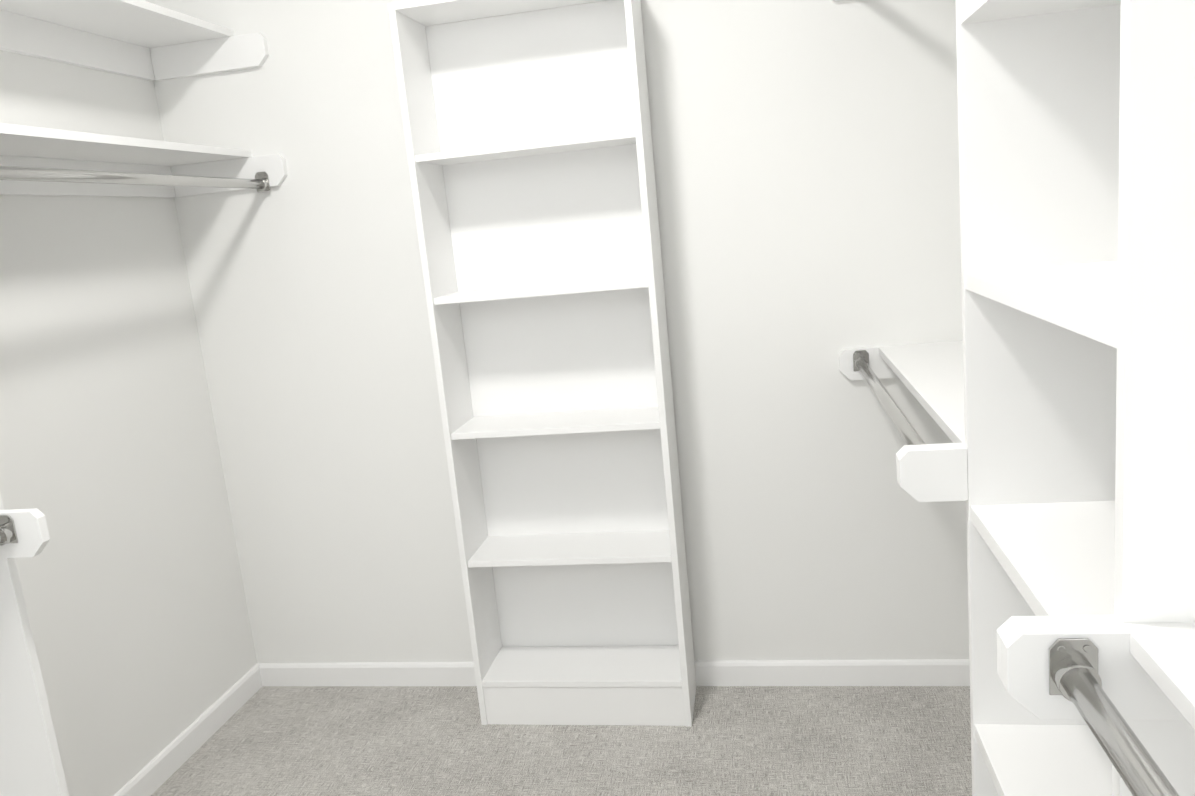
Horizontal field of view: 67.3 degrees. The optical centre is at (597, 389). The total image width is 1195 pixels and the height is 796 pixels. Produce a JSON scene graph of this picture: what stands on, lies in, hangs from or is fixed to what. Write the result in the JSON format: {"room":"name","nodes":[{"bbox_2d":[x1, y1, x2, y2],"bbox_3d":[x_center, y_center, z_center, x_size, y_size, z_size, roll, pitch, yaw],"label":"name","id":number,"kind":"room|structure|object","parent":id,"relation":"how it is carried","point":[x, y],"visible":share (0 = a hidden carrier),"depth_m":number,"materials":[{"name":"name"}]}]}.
{"room":"walk-in closet","nodes":[
{"label":"walk-in closet","id":0,"kind":"room"},
{"bbox_2d":[0,50,256,795],"bbox_3d":[-1.635,0.033,0.984,0.100,2.740,3.958,-4,11,11],"label":"wall","id":1,"kind":"structure","parent":0,"point":[111,470],"depth_m":2.41,"materials":[{"name":"white paint"}]},
{"bbox_2d":[113,663,264,795],"bbox_3d":[-1.452,1.331,1.217,0.013,0.078,3.758,-4,11,11],"label":"baseboard","id":2,"kind":"structure","parent":1,"relation":"attached to","point":[151,777],"depth_m":2.66,"materials":[{"name":"white wood"}]},
{"bbox_2d":[144,0,968,663],"bbox_3d":[-0.124,-0.422,2.625,2.518,2.740,0.100,-4,11,11],"label":"wall","id":3,"kind":"structure","parent":0,"point":[806,160],"depth_m":2.61,"materials":[{"name":"white paint"}]},
{"bbox_2d":[261,659,969,685],"bbox_3d":[0.008,0.891,2.811,2.288,0.078,0.013,-4,11,11],"label":"baseboard","id":4,"kind":"structure","parent":3,"relation":"attached to","point":[910,672],"depth_m":2.73,"materials":[{"name":"white wood"}]},
{"bbox_2d":[151,686,971,795],"bbox_3d":[-0.314,1.348,1.022,2.518,0.100,3.958,-4,11,11],"label":"floor","id":5,"kind":"structure","parent":0,"point":[731,741],"depth_m":2.49,"materials":[{"name":"carpet"}]},
{"bbox_2d":[0,0,287,795],"bbox_3d":[-1.366,0.345,1.001,0.383,2.070,3.756,-4,11,11],"label":"closet shelving","id":6,"kind":"object","parent":5,"relation":"on","point":[124,37],"visible":1,"depth_m":2.22,"materials":[{"name":"white wood"}]},
{"bbox_2d":[388,0,696,726],"bbox_3d":[-0.115,-0.035,2.521,0.622,2.020,0.222,-4,11,11],"label":"bookcase","id":7,"kind":"object","parent":5,"relation":"on","point":[527,133],"visible":1,"depth_m":2.57,"materials":[{"name":"white wood"}]},
{"bbox_2d":[832,0,1194,795],"bbox_3d":[0.536,0.225,0.645,0.375,2.075,3.756,-4,11,11],"label":"closet shelving","id":8,"kind":"object","parent":5,"relation":"on","point":[1054,392],"visible":1,"depth_m":1.30,"materials":[{"name":"white painted wood"}]}
]}

